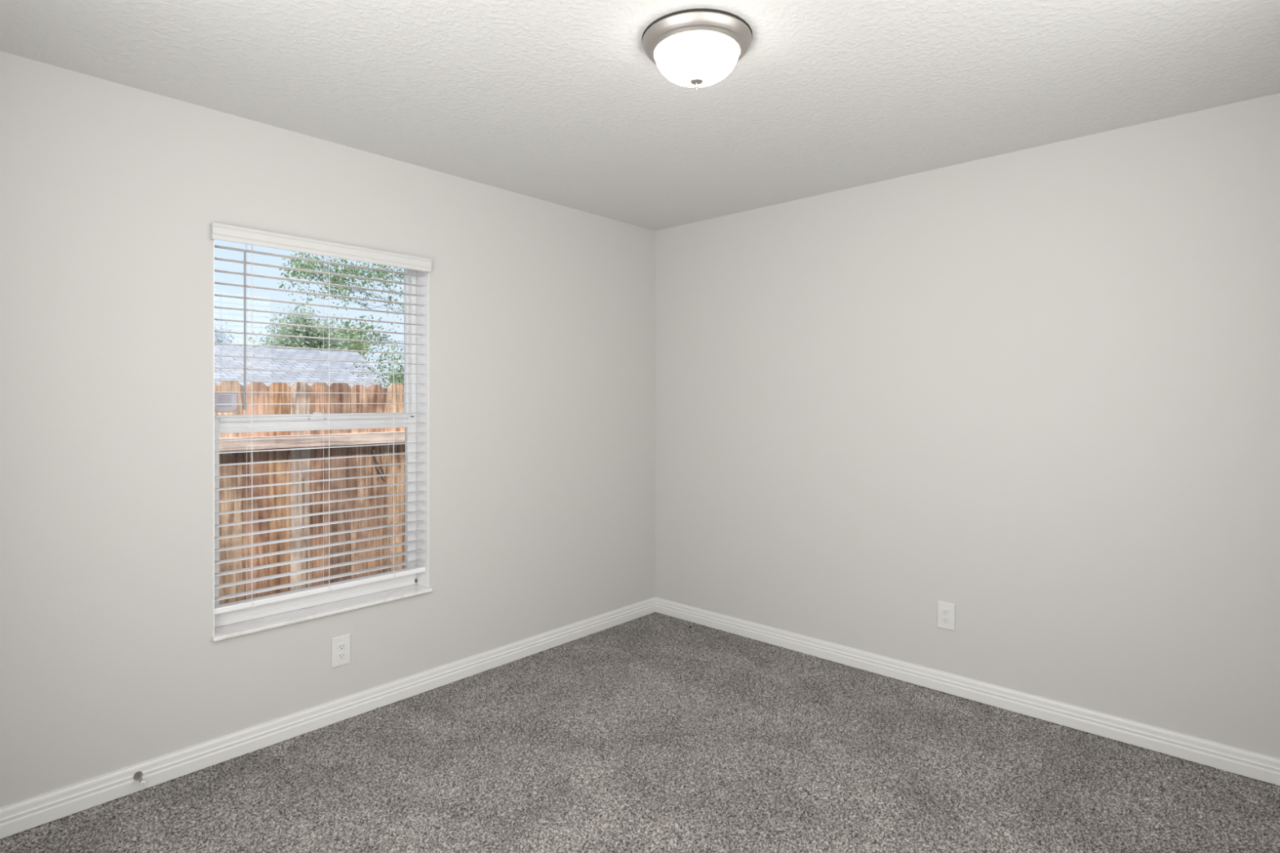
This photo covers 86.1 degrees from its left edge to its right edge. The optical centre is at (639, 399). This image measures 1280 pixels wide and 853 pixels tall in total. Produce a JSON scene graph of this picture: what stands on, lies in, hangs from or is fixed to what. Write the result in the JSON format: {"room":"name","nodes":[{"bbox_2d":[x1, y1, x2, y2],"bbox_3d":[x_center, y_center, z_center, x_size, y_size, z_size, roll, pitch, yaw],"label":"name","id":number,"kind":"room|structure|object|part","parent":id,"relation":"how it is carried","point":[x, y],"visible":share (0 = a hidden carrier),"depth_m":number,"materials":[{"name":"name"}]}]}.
{"room":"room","nodes":[
{"label":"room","id":0,"kind":"room"},
{"bbox_2d":[0,51,655,823],"bbox_3d":[-1.132,0.187,3.208,0.200,2.540,3.720,0,0,43],"label":"wall","id":1,"kind":"structure","parent":0,"point":[542,313],"depth_m":2.52,"materials":[{"name":"grey paint"}]},
{"bbox_2d":[133,771,145,785],"bbox_3d":[-1.714,1.304,2.351,0.076,0.028,0.028,0,0,43],"label":"door stop","id":2,"kind":"object","parent":1,"relation":"attached to","point":[137,775],"visible":1,"depth_m":2.36,"materials":[{"name":"silver metal"}]},
{"bbox_2d":[213,239,428,635],"bbox_3d":[-1.331,0.115,2.920,0.105,1.536,0.890,0,0,43],"label":"window frame","id":3,"kind":"structure","parent":1,"relation":"in","point":[422,578],"depth_m":3.24,"materials":[{"name":"white paint"}]},
{"bbox_2d":[212,268,432,641],"bbox_3d":[-1.344,0.124,2.934,0.187,1.548,0.904,0,0,43],"label":"window","id":4,"kind":"structure","parent":1,"relation":"in","point":[240,628],"depth_m":2.96,"materials":[{"name":"white plastic"}]},
{"bbox_2d":[217,395,231,406],"bbox_3d":[-1.645,0.005,2.713,0.001,0.042,0.047,0,0,43],"label":"print","id":5,"kind":"object","parent":4,"relation":"attached to","point":[221,399],"depth_m":2.71},
{"bbox_3d":[-1.401,-0.266,2.985,0.025,0.752,0.836,0,0,43],"label":"sash","id":6,"kind":"part","parent":4,"relation":"part of","materials":[{"name":"white plastic"}]},
{"bbox_3d":[-1.377,0.466,2.963,0.034,0.790,0.860,0,0,43],"label":"sash","id":7,"kind":"part","parent":4,"relation":"part of","materials":[{"name":"white plastic"}]},
{"bbox_2d":[209,222,431,614],"bbox_3d":[-1.311,0.080,2.893,0.102,1.467,0.898,0,0,43],"label":"window blind","id":8,"kind":"object","parent":4,"relation":"attached to","point":[220,232],"visible":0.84,"depth_m":2.83,"materials":[{"name":"white plastic"}]},
{"bbox_3d":[-1.552,0.082,2.703,0.002,1.410,0.001,0,0,43],"label":"ladder cord","id":9,"kind":"part","parent":8,"relation":"part of","materials":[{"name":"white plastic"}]},
{"bbox_3d":[-1.525,0.082,2.694,0.002,1.410,0.002,0,0,43],"label":"lift cord","id":10,"kind":"part","parent":8,"relation":"part of","materials":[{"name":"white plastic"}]},
{"bbox_3d":[-1.324,0.798,2.914,0.050,0.022,0.877,0,0,43],"label":"rail","id":11,"kind":"part","parent":8,"relation":"part of","materials":[{"name":"white plastic"}]},
{"bbox_3d":[-1.350,0.082,2.924,0.002,1.410,0.001,0,0,43],"label":"ladder cord","id":12,"kind":"part","parent":8,"relation":"part of","materials":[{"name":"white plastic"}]},
{"bbox_3d":[-1.323,0.082,2.915,0.002,1.410,0.002,0,0,43],"label":"lift cord","id":13,"kind":"part","parent":8,"relation":"part of","materials":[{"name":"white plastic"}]},
{"bbox_3d":[-1.154,0.082,3.138,0.002,1.410,0.001,0,0,43],"label":"ladder cord","id":14,"kind":"part","parent":8,"relation":"part of","materials":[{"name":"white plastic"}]},
{"bbox_3d":[-1.115,0.082,3.103,0.002,1.410,0.001,0,0,43],"label":"ladder cord","id":15,"kind":"part","parent":8,"relation":"part of","materials":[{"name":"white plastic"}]},
{"bbox_3d":[-1.323,0.891,2.914,0.129,0.016,0.904,0,0,43],"label":"sill","id":16,"kind":"part","parent":4,"relation":"part of","materials":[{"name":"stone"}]},
{"bbox_2d":[0,596,655,839],"bbox_3d":[-1.052,1.312,3.135,0.016,0.090,3.420,0,0,43],"label":"baseboard","id":17,"kind":"structure","parent":1,"relation":"attached to","point":[29,813],"depth_m":2.70,"materials":[{"name":"white paint"}]},
{"bbox_2d":[331,634,350,667],"bbox_3d":[-1.267,1.065,2.905,0.009,0.124,0.079,0,0,43],"label":"wall outlet","id":18,"kind":"object","parent":1,"relation":"attached to","point":[340,646],"visible":1,"depth_m":2.90,"materials":[{"name":"white plastic"}]},
{"bbox_2d":[337,642,345,649],"bbox_3d":[-1.265,1.046,2.903,0.003,0.027,0.029,0,0,43],"label":"receptacle","id":19,"kind":"object","parent":18,"relation":"attached to","point":[341,646],"depth_m":2.90,"materials":[{"name":"white plastic"}]},
{"bbox_2d":[337,651,345,659],"bbox_3d":[-1.265,1.085,2.903,0.003,0.027,0.029,0,0,43],"label":"receptacle","id":20,"kind":"object","parent":18,"relation":"attached to","point":[341,655],"depth_m":2.90,"materials":[{"name":"white plastic"}]},
{"bbox_2d":[0,0,1279,231],"bbox_3d":[0.140,-1.143,2.042,3.650,0.120,3.720,0,0,43],"label":"ceiling","id":21,"kind":"structure","parent":0,"point":[560,102],"depth_m":2.28,"materials":[{"name":"white paint"}]},
{"bbox_2d":[641,8,752,91],"bbox_3d":[0.171,-1.006,2.061,0.331,0.154,0.331,0,0,43],"label":"ceiling light","id":22,"kind":"object","parent":21,"relation":"attached to","point":[696,48],"visible":1,"depth_m":1.97,"materials":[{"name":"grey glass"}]},
{"bbox_3d":[0.171,-1.007,2.061,0.252,0.096,0.252,0,0,43],"label":"lamp shade","id":23,"kind":"part","parent":22,"relation":"part of","materials":[{"name":"white glass"}]},
{"bbox_2d":[0,612,1279,852],"bbox_3d":[0.158,1.404,2.025,3.300,0.106,3.420,0,0,43],"label":"floor","id":24,"kind":"structure","parent":0,"point":[654,732],"depth_m":2.48,"materials":[{"name":"carpet"}]},
{"bbox_2d":[655,93,1279,758],"bbox_3d":[1.420,0.187,3.289,3.450,2.540,0.150,0,0,43],"label":"wall","id":25,"kind":"structure","parent":0,"point":[1034,393],"depth_m":2.99,"materials":[{"name":"grey paint"}]},
{"bbox_2d":[937,600,955,631],"bbox_3d":[1.421,1.003,3.180,0.079,0.124,0.009,0,0,43],"label":"wall outlet","id":26,"kind":"object","parent":25,"relation":"attached to","point":[945,611],"visible":1,"depth_m":3.18,"materials":[{"name":"white plastic"}]},
{"bbox_2d":[942,608,949,614],"bbox_3d":[1.419,0.984,3.178,0.029,0.027,0.003,0,0,43],"label":"receptacle","id":27,"kind":"object","parent":26,"relation":"attached to","point":[945,611],"depth_m":3.18,"materials":[{"name":"white plastic"}]},
{"bbox_2d":[942,617,949,623],"bbox_3d":[1.419,1.022,3.178,0.029,0.027,0.003,0,0,43],"label":"receptacle","id":28,"kind":"object","parent":26,"relation":"attached to","point":[945,620],"depth_m":3.18,"materials":[{"name":"white plastic"}]},
{"bbox_2d":[655,596,1279,786],"bbox_3d":[1.309,1.312,3.279,3.300,0.090,0.016,0,0,43],"label":"baseboard","id":29,"kind":"structure","parent":25,"relation":"attached to","point":[1251,764],"depth_m":2.98,"materials":[{"name":"white paint"}]},
{"label":"outside","id":30,"kind":"structure","parent":0,"visible":0},
{"bbox_3d":[-26.382,1.817,42.253,89.800,0.200,100.000,0,0,43],"label":"ground","id":31,"kind":"structure","parent":30,"visible":0},
{"bbox_2d":[214,317,246,346],"bbox_3d":[-34.792,-2.579,55.710,4.179,8.606,4.618,0,0,7],"label":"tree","id":32,"kind":"object","parent":31,"relation":"on","point":[219,339],"visible":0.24,"depth_m":55.41,"materials":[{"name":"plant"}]},
{"bbox_2d":[230,297,361,351],"bbox_3d":[-16.888,-1.660,34.728,5.150,6.847,5.635,0,0,17],"label":"bushy tree","id":33,"kind":"object","parent":31,"relation":"on","point":[284,341],"visible":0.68,"depth_m":33.77,"materials":[{"name":"green plant"}]},
{"bbox_2d":[214,344,391,387],"bbox_3d":[-18.512,-0.094,19.617,11.000,3.622,21.273,0,0,43],"label":"neighbor house","id":34,"kind":"structure","parent":31,"relation":"on","point":[220,362],"depth_m":23.04,"materials":[{"name":"grey"}]},
{"bbox_2d":[214,381,404,604],"bbox_3d":[-2.147,0.849,4.888,0.150,1.936,8.882,0,0,43],"label":"wooden fence","id":35,"kind":"object","parent":31,"relation":"on","point":[224,386],"visible":0.1,"depth_m":4.69,"materials":[{"name":"brown wood"}]},
{"bbox_3d":[-2.594,0.865,4.446,0.089,1.905,0.089,0,0,43],"label":"fence post","id":36,"kind":"part","parent":35,"relation":"part of","materials":[{"name":"brown wood"}]},
{"bbox_3d":[-2.100,0.281,4.856,0.038,0.083,8.700,0,0,43],"label":"fence rail","id":37,"kind":"part","parent":35,"relation":"part of","materials":[{"name":"brown wood"}]},
{"bbox_2d":[373,448,386,479],"bbox_3d":[-1.919,0.477,5.056,0.031,0.245,0.101,0,0,43],"label":"dry twig","id":38,"kind":"object","parent":35,"relation":"hanging from","point":[375,458],"visible":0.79,"depth_m":5.03,"materials":[{"name":"grey plant"}]},
{"bbox_3d":[-1.942,0.865,5.157,0.089,1.905,0.089,0,0,43],"label":"fence post","id":39,"kind":"part","parent":35,"relation":"part of","materials":[{"name":"brown wood"}]},
{"bbox_2d":[277,251,404,382],"bbox_3d":[-3.844,-0.727,10.409,2.277,4.898,3.221,0,0,36],"label":"leafy tree","id":40,"kind":"object","parent":31,"relation":"on","point":[333,279],"visible":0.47,"depth_m":10.16,"materials":[{"name":"green plant"}]},
{"bbox_2d":[328,319,378,359],"bbox_3d":[-16.964,-1.375,39.198,3.726,6.309,4.987,0,0,-13],"label":"tree","id":41,"kind":"object","parent":31,"relation":"on","point":[362,348],"visible":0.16,"depth_m":39.33,"materials":[{"name":"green plant"}]},
{"bbox_2d":[378,358,404,387],"bbox_3d":[-3.209,0.562,9.565,0.965,2.323,0.957,0,0,-38],"label":"bush","id":42,"kind":"object","parent":31,"relation":"on","point":[401,380],"visible":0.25,"depth_m":9.50,"materials":[{"name":"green plant"}]}
]}

